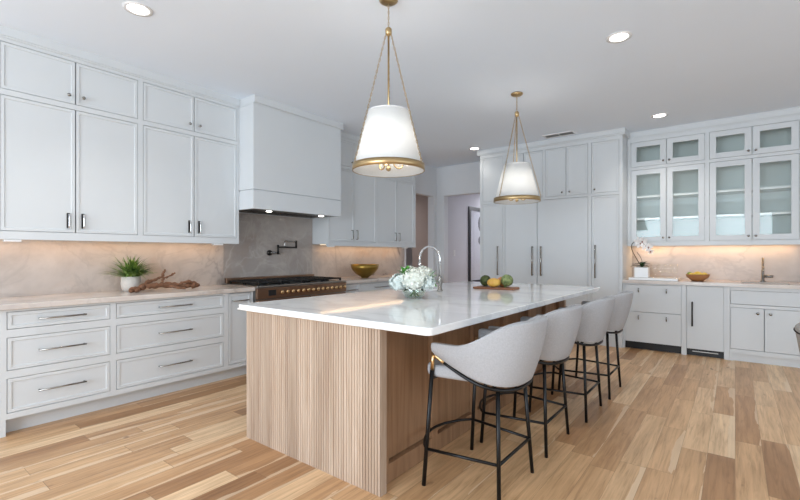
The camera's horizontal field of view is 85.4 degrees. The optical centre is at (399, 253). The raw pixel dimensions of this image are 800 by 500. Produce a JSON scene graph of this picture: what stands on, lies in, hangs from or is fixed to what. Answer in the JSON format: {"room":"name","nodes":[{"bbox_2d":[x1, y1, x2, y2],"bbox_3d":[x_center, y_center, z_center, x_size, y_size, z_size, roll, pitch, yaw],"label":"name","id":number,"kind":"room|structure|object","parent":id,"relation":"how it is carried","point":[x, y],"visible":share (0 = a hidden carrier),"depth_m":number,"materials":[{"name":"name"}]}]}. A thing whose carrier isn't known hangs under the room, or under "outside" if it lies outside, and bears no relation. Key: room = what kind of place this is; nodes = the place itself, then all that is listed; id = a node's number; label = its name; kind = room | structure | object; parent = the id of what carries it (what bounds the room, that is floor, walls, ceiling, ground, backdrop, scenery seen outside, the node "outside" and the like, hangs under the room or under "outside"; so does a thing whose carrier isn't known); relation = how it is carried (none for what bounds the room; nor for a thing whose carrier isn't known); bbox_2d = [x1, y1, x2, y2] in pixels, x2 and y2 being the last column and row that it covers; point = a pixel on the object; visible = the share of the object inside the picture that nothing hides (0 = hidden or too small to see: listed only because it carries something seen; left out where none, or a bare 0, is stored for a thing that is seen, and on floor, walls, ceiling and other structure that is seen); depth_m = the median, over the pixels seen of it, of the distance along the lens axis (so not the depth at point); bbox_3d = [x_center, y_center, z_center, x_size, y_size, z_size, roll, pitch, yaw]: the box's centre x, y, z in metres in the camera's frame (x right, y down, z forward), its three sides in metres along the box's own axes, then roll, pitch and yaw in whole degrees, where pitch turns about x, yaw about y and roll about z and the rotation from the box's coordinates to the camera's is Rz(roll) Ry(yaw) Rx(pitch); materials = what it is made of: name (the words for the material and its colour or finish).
{"room":"kitchen","nodes":[
{"label":"kitchen","id":0,"kind":"room"},
{"bbox_2d":[120,276,141,291],"bbox_3d":[-2.498,0.277,4.028,0.168,0.138,0.168,0,0,38],"label":"pot","id":1,"kind":"object","parent":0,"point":[130,281],"depth_m":3.96,"materials":[{"name":"white ceramic"}]},
{"bbox_2d":[317,165,436,283],"bbox_3d":[-2.793,-0.212,4.048,0.130,2.945,11.590,0,0,38],"label":"wall","id":2,"kind":"structure","parent":0,"point":[426,182],"depth_m":8.41,"materials":[{"name":"paint"}]},
{"bbox_2d":[0,25,140,241],"bbox_3d":[-2.796,-0.897,3.639,0.365,1.575,1.020,0,0,38],"label":"upper cabinet","id":3,"kind":"object","parent":2,"relation":"attached to","point":[70,116],"visible":1,"depth_m":3.52,"materials":[{"name":"paint"}]},
{"bbox_2d":[3,239,21,241],"bbox_3d":[-2.929,-0.101,3.275,0.050,0.018,0.100,0,0,38],"label":"light","id":4,"kind":"object","parent":3,"relation":"attached to","point":[4,240],"visible":0.96,"depth_m":3.25,"materials":[{"name":"white plastic"}]},
{"bbox_2d":[0,239,223,297],"bbox_3d":[-2.647,0.126,4.114,0.020,0.516,2.074,0,0,38],"label":"backsplash","id":5,"kind":"structure","parent":2,"relation":"attached to","point":[27,267],"depth_m":3.91,"materials":[{"name":"beige stone"}]},
{"bbox_2d":[140,69,239,243],"bbox_3d":[-2.181,-0.897,4.435,0.365,1.575,0.992,0,0,38],"label":"upper cabinet","id":6,"kind":"object","parent":2,"relation":"attached to","point":[189,133],"visible":0.98,"depth_m":4.29,"materials":[{"name":"paint"}]},
{"bbox_2d":[224,213,311,282],"bbox_3d":[-1.612,-0.049,5.452,0.020,0.865,1.307,0,0,38],"label":"backsplash","id":7,"kind":"structure","parent":2,"relation":"attached to","point":[258,234],"depth_m":5.40,"materials":[{"name":"grey stone"}]},
{"bbox_2d":[267,240,296,255],"bbox_3d":[-1.471,-0.078,5.485,0.415,0.194,0.111,0,0,-41],"label":"pot filler","id":8,"kind":"object","parent":7,"relation":"attached to","point":[269,252],"visible":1,"depth_m":5.44,"materials":[{"name":"metal"}]},
{"bbox_2d":[239,94,342,218],"bbox_3d":[-1.375,-1.083,5.275,0.614,1.204,1.314,0,0,38],"label":"range hood","id":9,"kind":"object","parent":2,"relation":"attached to","point":[290,157],"visible":0.88,"depth_m":4.93,"materials":[{"name":"paint"}]},
{"bbox_2d":[312,131,376,246],"bbox_3d":[-0.768,-0.897,6.262,0.366,1.575,1.000,0,0,38],"label":"upper cabinet","id":10,"kind":"object","parent":2,"relation":"attached to","point":[357,223],"visible":0.59,"depth_m":6.14,"materials":[{"name":"paint"}]},
{"bbox_2d":[312,244,403,276],"bbox_3d":[-0.572,0.126,6.798,0.020,0.516,2.092,0,0,38],"label":"backsplash","id":11,"kind":"structure","parent":2,"relation":"attached to","point":[335,261],"depth_m":6.55,"materials":[{"name":"beige stone"}]},
{"bbox_2d":[377,175,415,247],"bbox_3d":[-0.157,-0.897,7.053,0.366,1.575,1.000,0,0,38],"label":"upper cabinet","id":12,"kind":"object","parent":2,"relation":"attached to","point":[396,196],"visible":0.42,"depth_m":6.94,"materials":[{"name":"paint"}]},
{"bbox_2d":[0,0,799,167],"bbox_3d":[0.232,-1.735,4.307,11.500,0.100,15.700,0,0,38],"label":"ceiling","id":13,"kind":"structure","parent":0,"point":[461,62],"depth_m":3.68,"materials":[{"name":"paint"}]},
{"bbox_2d":[122,1,152,16],"bbox_3d":[-1.802,-1.682,2.981,0.184,0.006,0.184,0,0,38],"label":"recessed light","id":14,"kind":"object","parent":13,"relation":"in","point":[135,8],"visible":1,"depth_m":2.98,"materials":[{"name":"white plastic"}]},
{"bbox_2d":[352,0,424,177],"bbox_3d":[-0.073,-1.115,2.865,0.486,1.140,0.480,0,0,38],"label":"pendant lamp","id":15,"kind":"object","parent":13,"relation":"hanging from","point":[388,147],"visible":1,"depth_m":2.73,"materials":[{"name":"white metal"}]},
{"bbox_2d":[494,91,540,203],"bbox_3d":[1.230,-1.115,4.551,0.486,1.140,0.480,0,0,38],"label":"pendant lamp","id":16,"kind":"object","parent":13,"relation":"hanging from","point":[517,185],"visible":1,"depth_m":4.42,"materials":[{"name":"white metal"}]},
{"bbox_2d":[542,131,576,138],"bbox_3d":[2.243,-1.681,6.108,0.430,0.008,0.170,0,0,38],"label":"ceiling vent","id":17,"kind":"object","parent":13,"relation":"in","point":[567,132],"visible":1,"depth_m":6.09,"materials":[{"name":"white metal"}]},
{"bbox_2d":[606,31,631,42],"bbox_3d":[1.700,-1.682,3.366,0.184,0.006,0.184,0,0,38],"label":"recessed light","id":18,"kind":"object","parent":13,"relation":"in","point":[620,36],"visible":1,"depth_m":3.36,"materials":[{"name":"white plastic"}]},
{"bbox_2d":[651,113,667,117],"bbox_3d":[3.156,-1.682,5.270,0.184,0.006,0.184,0,0,38],"label":"recessed light","id":19,"kind":"object","parent":13,"relation":"in","point":[659,115],"visible":1,"depth_m":5.27,"materials":[{"name":"white plastic"}]},
{"bbox_2d":[0,344,799,499],"bbox_3d":[0.232,1.300,4.307,11.500,0.080,15.700,0,0,38],"label":"floor","id":20,"kind":"structure","parent":0,"point":[677,426],"depth_m":2.79,"materials":[{"name":"brown wood"}]},
{"bbox_2d":[0,302,112,437],"bbox_3d":[-2.784,0.823,3.400,0.676,0.874,0.735,0,0,38],"label":"base cabinet","id":21,"kind":"object","parent":20,"relation":"on","point":[56,362],"visible":1,"depth_m":3.21,"materials":[{"name":"paint"}]},
{"bbox_2d":[0,285,254,310],"bbox_3d":[-2.387,0.365,3.897,0.654,0.039,2.048,0,0,38],"label":"countertop","id":22,"kind":"structure","parent":21,"relation":"on","point":[24,302],"depth_m":3.61,"materials":[{"name":"white stone"}]},
{"bbox_2d":[98,254,156,291],"bbox_3d":[-2.457,0.172,3.992,0.386,0.348,0.538,0,0,38],"label":"potted fern","id":23,"kind":"object","parent":22,"relation":"on","point":[131,277],"visible":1,"depth_m":3.96,"materials":[{"name":"green plant"}]},
{"bbox_2d":[128,269,199,292],"bbox_3d":[-2.191,0.244,4.077,0.145,0.199,0.666,0,0,38],"label":"driftwood","id":24,"kind":"object","parent":22,"relation":"on","point":[148,283],"visible":1,"depth_m":4.08,"materials":[{"name":"brown wood"}]},
{"bbox_2d":[109,293,225,406],"bbox_3d":[-2.259,0.823,4.080,0.676,0.874,0.985,0,0,38],"label":"base cabinet","id":25,"kind":"object","parent":20,"relation":"on","point":[161,346],"visible":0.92,"depth_m":3.85,"materials":[{"name":"paint"}]},
{"bbox_2d":[222,291,252,379],"bbox_3d":[-1.864,0.823,4.591,0.676,0.874,0.305,0,0,38],"label":"base cabinet","id":26,"kind":"object","parent":20,"relation":"on","point":[236,320],"visible":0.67,"depth_m":4.39,"materials":[{"name":"paint"}]},
{"bbox_2d":[222,274,345,302],"bbox_3d":[-1.321,0.767,5.210,0.727,0.985,1.326,0,0,38],"label":"range","id":27,"kind":"object","parent":20,"relation":"on","point":[267,288],"visible":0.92,"depth_m":4.96,"materials":[{"name":"metal"}]},
{"bbox_2d":[222,279,345,287],"bbox_3d":[-1.349,0.345,5.219,0.672,0.020,1.306,0,0,38],"label":"cooktop","id":28,"kind":"object","parent":27,"relation":"in","point":[315,282],"depth_m":4.92,"materials":[{"name":"metal"}]},
{"bbox_2d":[345,283,358,292],"bbox_3d":[-0.874,0.823,5.872,0.676,0.874,0.295,0,0,38],"label":"base cabinet","id":29,"kind":"object","parent":20,"relation":"on","point":[350,288],"visible":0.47,"depth_m":5.70,"materials":[{"name":"paint"}]},
{"bbox_2d":[331,274,435,283],"bbox_3d":[-0.312,0.365,6.583,0.654,0.039,2.113,0,0,38],"label":"countertop","id":30,"kind":"structure","parent":29,"relation":"on","point":[376,278],"depth_m":6.12,"materials":[{"name":"white stone"}]},
{"bbox_2d":[350,264,378,277],"bbox_3d":[-0.513,0.248,6.336,0.424,0.195,0.424,0,0,38],"label":"brass bowl","id":31,"kind":"object","parent":30,"relation":"on","point":[362,270],"visible":1,"depth_m":6.20,"materials":[{"name":"gold metal"}]},
{"bbox_2d":[359,281,392,291],"bbox_3d":[-0.505,0.823,6.349,0.676,0.874,0.910,0,0,38],"label":"base cabinet","id":32,"kind":"object","parent":20,"relation":"on","point":[368,286],"visible":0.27,"depth_m":6.04,"materials":[{"name":"paint"}]},
{"bbox_2d":[237,281,599,496],"bbox_3d":[0.486,0.803,3.773,1.612,0.914,3.217,0,0,38],"label":"kitchen island","id":33,"kind":"object","parent":20,"relation":"on","point":[338,384],"visible":0.86,"depth_m":2.63,"materials":[{"name":"brown wood"}]},
{"bbox_2d":[418,245,442,290],"bbox_3d":[0.304,0.133,4.099,0.098,0.427,0.311,0,0,-38],"label":"tap","id":34,"kind":"object","parent":33,"relation":"on","point":[429,246],"visible":0.96,"depth_m":4.04,"materials":[{"name":"silver metal"}]},
{"bbox_2d":[473,285,519,289],"bbox_3d":[0.953,0.336,4.300,0.410,0.020,0.210,0,0,32],"label":"cutting board","id":35,"kind":"object","parent":33,"relation":"on","point":[480,286],"visible":0.99,"depth_m":4.21,"materials":[{"name":"brown wood"}]},
{"bbox_2d":[480,275,490,285],"bbox_3d":[0.865,0.268,4.365,0.112,0.112,0.130,0,0,38],"label":"artichoke","id":36,"kind":"object","parent":35,"relation":"on","point":[484,278],"visible":0.77,"depth_m":4.32,"materials":[{"name":"green food"}]},
{"bbox_2d":[485,278,500,286],"bbox_3d":[0.915,0.281,4.261,0.149,0.088,0.094,0,0,3],"label":"mango","id":37,"kind":"object","parent":35,"relation":"on","point":[493,282],"visible":1,"depth_m":4.23,"materials":[{"name":"yellow food"}]},
{"bbox_2d":[501,274,512,286],"bbox_3d":[1.046,0.269,4.240,0.120,0.140,0.120,0,0,38],"label":"artichoke","id":38,"kind":"object","parent":35,"relation":"on","point":[506,280],"visible":1,"depth_m":4.20,"materials":[{"name":"green food"}]},
{"bbox_3d":[0.110,0.292,3.410,0.190,0.107,0.190,0,0,38],"label":"glass vase","id":39,"kind":"object","parent":33,"relation":"on","visible":0},
{"bbox_2d":[388,265,418,296],"bbox_3d":[0.016,0.211,3.399,0.202,0.251,0.194,0,0,38],"label":"hydrangea","id":40,"kind":"object","parent":39,"relation":"in","point":[396,282],"visible":0.69,"depth_m":3.36,"materials":[{"name":"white plant"}]},
{"bbox_2d":[401,267,426,295],"bbox_3d":[0.112,0.219,3.357,0.218,0.233,0.215,0,0,38],"label":"hydrangea","id":41,"kind":"object","parent":39,"relation":"in","point":[413,279],"visible":0.95,"depth_m":3.29,"materials":[{"name":"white plant"}]},
{"bbox_2d":[410,265,434,296],"bbox_3d":[0.184,0.212,3.437,0.186,0.247,0.190,0,0,38],"label":"hydrangea","id":42,"kind":"object","parent":39,"relation":"in","point":[428,272],"visible":0.34,"depth_m":3.40,"materials":[{"name":"white plant"}]},
{"bbox_2d":[409,270,438,296],"bbox_3d":[0.187,0.230,3.394,0.217,0.212,0.148,0,0,38],"label":"hydrangea","id":43,"kind":"object","parent":39,"relation":"in","point":[431,283],"visible":0.71,"depth_m":3.33,"materials":[{"name":"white plant"}]},
{"bbox_2d":[422,315,547,499],"bbox_3d":[0.470,0.798,2.445,0.680,0.925,0.585,0,0,38],"label":"bar stool","id":44,"kind":"object","parent":20,"relation":"on","point":[508,355],"visible":1,"depth_m":2.19,"materials":[{"name":"grey fabric"}]},
{"bbox_2d":[477,147,503,278],"bbox_3d":[1.669,-0.212,7.263,0.451,2.945,0.764,0,0,38],"label":"tall cabinet","id":45,"kind":"object","parent":20,"relation":"on","point":[491,160],"visible":0.38,"depth_m":6.99,"materials":[{"name":"paint"}]},
{"bbox_2d":[479,304,582,457],"bbox_3d":[0.884,0.798,2.982,0.680,0.925,0.585,0,0,38],"label":"bar stool","id":46,"kind":"object","parent":20,"relation":"on","point":[563,324],"visible":0.59,"depth_m":2.72,"materials":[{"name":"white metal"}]},
{"bbox_2d":[504,195,589,343],"bbox_3d":[2.338,0.217,6.710,1.283,2.086,0.722,0,0,38],"label":"refrigerator","id":47,"kind":"object","parent":20,"relation":"on","point":[547,241],"visible":0.44,"depth_m":6.41,"materials":[{"name":"paint"}]},
{"bbox_2d":[528,296,614,422],"bbox_3d":[1.373,0.798,3.539,0.680,0.925,0.585,0,0,38],"label":"bar stool","id":48,"kind":"object","parent":20,"relation":"on","point":[596,316],"visible":0.52,"depth_m":3.27,"materials":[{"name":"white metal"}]},
{"bbox_2d":[555,291,633,399],"bbox_3d":[1.795,0.798,4.053,0.680,0.925,0.585,0,0,38],"label":"bar stool","id":49,"kind":"object","parent":20,"relation":"on","point":[623,300],"visible":0.43,"depth_m":3.79,"materials":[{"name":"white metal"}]},
{"bbox_2d":[589,127,631,347],"bbox_3d":[3.042,-0.212,6.203,0.452,2.945,0.764,0,0,38],"label":"tall cabinet","id":50,"kind":"object","parent":20,"relation":"on","point":[610,255],"visible":0.72,"depth_m":5.94,"materials":[{"name":"paint"}]},
{"bbox_2d":[623,283,685,354],"bbox_3d":[3.488,0.823,5.885,0.709,0.874,0.722,0,0,38],"label":"drawer cabinet","id":51,"kind":"object","parent":20,"relation":"on","point":[656,320],"visible":0.92,"depth_m":5.60,"materials":[{"name":"paint"}]},
{"bbox_2d":[686,285,729,359],"bbox_3d":[3.936,0.823,5.531,0.431,0.874,0.734,0,0,38],"label":"refrigerator","id":52,"kind":"object","parent":20,"relation":"on","point":[707,307],"visible":0.98,"depth_m":5.27,"materials":[{"name":"paint"}]},
{"bbox_2d":[730,287,799,367],"bbox_3d":[4.380,0.823,5.198,0.676,0.874,0.718,0,0,38],"label":"base cabinet","id":53,"kind":"object","parent":20,"relation":"on","point":[762,324],"visible":1,"depth_m":4.96,"materials":[{"name":"paint"}]},
{"bbox_2d":[622,278,799,288],"bbox_3d":[3.924,0.365,5.532,1.835,0.039,0.704,0,0,38],"label":"countertop","id":54,"kind":"structure","parent":53,"relation":"on","point":[728,283],"depth_m":5.26,"materials":[{"name":"white stone"}]},
{"bbox_2d":[629,276,679,280],"bbox_3d":[3.408,0.330,5.809,0.560,0.030,0.360,0,0,38],"label":"tray","id":55,"kind":"object","parent":54,"relation":"on","point":[633,277],"visible":1,"depth_m":5.68,"materials":[{"name":"white ceramic"}]},
{"bbox_2d":[630,237,653,277],"bbox_3d":[3.274,0.039,5.853,0.290,0.551,0.191,0,0,38],"label":"potted orchid","id":56,"kind":"object","parent":55,"relation":"on","point":[644,272],"visible":1,"depth_m":5.80,"materials":[{"name":"white ceramic"}]},
{"bbox_2d":[686,274,709,281],"bbox_3d":[3.776,0.301,5.499,0.260,0.090,0.260,0,0,38],"label":"fruit bowl","id":57,"kind":"object","parent":54,"relation":"on","point":[693,277],"visible":0.89,"depth_m":5.42,"materials":[{"name":"brown wood"}]},
{"bbox_2d":[760,258,772,281],"bbox_3d":[4.472,0.195,5.282,0.125,0.302,0.184,0,0,38],"label":"tap","id":58,"kind":"object","parent":54,"relation":"on","point":[763,276],"visible":1,"depth_m":5.34,"materials":[{"name":"silver metal"}]},
{"bbox_2d":[793,323,799,351],"bbox_3d":[2.413,0.827,2.205,0.607,0.867,0.574,0,0,38],"label":"dining chair","id":59,"kind":"object","parent":20,"relation":"on","point":[796,328],"visible":1,"depth_m":2.36,"materials":[{"name":"beige fabric"}]},
{"bbox_2d":[406,247,411,267],"bbox_3d":[1.114,-0.212,11.859,3.460,2.945,0.130,0,0,38],"label":"wall","id":60,"kind":"structure","parent":0,"point":[409,249],"depth_m":12.43,"materials":[{"name":"paint"}]},
{"bbox_2d":[412,195,427,268],"bbox_3d":[0.645,-0.212,9.126,0.860,2.945,0.130,0,0,38],"label":"wall","id":61,"kind":"structure","parent":0,"point":[421,201],"depth_m":9.19,"materials":[{"name":"beige paint"}]},
{"bbox_2d":[448,194,479,282],"bbox_3d":[2.041,-0.212,10.107,0.130,2.945,3.910,0,0,38],"label":"wall","id":62,"kind":"structure","parent":0,"point":[457,205],"depth_m":8.92,"materials":[{"name":"paint"}]},
{"bbox_2d":[468,206,479,281],"bbox_3d":[1.839,-0.188,9.713,0.030,1.655,1.220,0,0,38],"label":"framed print","id":63,"kind":"object","parent":62,"relation":"attached to","point":[473,212],"visible":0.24,"depth_m":9.41,"materials":[{"name":"black paper"}]},
{"bbox_2d":[437,162,793,299],"bbox_3d":[3.893,-0.212,6.117,7.920,2.945,0.140,0,0,38],"label":"wall","id":64,"kind":"structure","parent":0,"point":[462,179],"depth_m":8.37,"materials":[{"name":"paint"}]},
{"bbox_2d":[503,141,543,198],"bbox_3d":[2.105,-1.256,6.932,0.643,0.859,0.756,0,0,38],"label":"upper cabinet","id":65,"kind":"object","parent":64,"relation":"attached to","point":[536,149],"visible":0.27,"depth_m":6.56,"materials":[{"name":"paint"}]},
{"bbox_2d":[543,133,589,198],"bbox_3d":[2.612,-1.256,6.540,0.640,0.859,0.756,0,0,38],"label":"upper cabinet","id":66,"kind":"object","parent":64,"relation":"attached to","point":[566,159],"visible":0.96,"depth_m":6.26,"materials":[{"name":"paint"}]},
{"bbox_2d":[627,121,706,245],"bbox_3d":[3.655,-0.897,5.935,0.909,1.575,0.438,0,0,38],"label":"upper cabinet","id":67,"kind":"object","parent":64,"relation":"attached to","point":[667,166],"visible":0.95,"depth_m":5.92,"materials":[{"name":"white wood"}]},
{"bbox_2d":[637,192,697,200],"bbox_3d":[3.675,-0.790,5.962,0.873,0.026,0.340,0,0,38],"label":"shelf","id":68,"kind":"object","parent":67,"relation":"attached to","point":[692,195],"depth_m":5.95,"materials":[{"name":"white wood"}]},
{"bbox_2d":[637,216,697,221],"bbox_3d":[3.675,-0.485,5.962,0.873,0.026,0.340,0,0,38],"label":"shelf","id":69,"kind":"object","parent":67,"relation":"attached to","point":[675,218],"depth_m":5.93,"materials":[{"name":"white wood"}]},
{"bbox_2d":[632,244,799,282],"bbox_3d":[4.146,0.126,5.819,1.835,0.516,0.020,0,0,38],"label":"backsplash","id":70,"kind":"structure","parent":64,"relation":"attached to","point":[722,262],"depth_m":5.71,"materials":[{"name":"beige stone"}]},
{"bbox_2d":[707,107,799,244],"bbox_3d":[4.373,-0.897,5.380,0.908,1.575,0.438,0,0,38],"label":"upper cabinet","id":71,"kind":"object","parent":64,"relation":"attached to","point":[753,160],"visible":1,"depth_m":5.36,"materials":[{"name":"white wood"}]},
{"bbox_2d":[709,185,790,195],"bbox_3d":[4.394,-0.790,5.407,0.872,0.026,0.340,0,0,38],"label":"shelf","id":72,"kind":"object","parent":71,"relation":"attached to","point":[775,189],"depth_m":5.39,"materials":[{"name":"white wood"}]},
{"bbox_2d":[709,211,790,218],"bbox_3d":[4.394,-0.485,5.407,0.872,0.026,0.340,0,0,38],"label":"shelf","id":73,"kind":"object","parent":71,"relation":"attached to","point":[774,214],"depth_m":5.40,"materials":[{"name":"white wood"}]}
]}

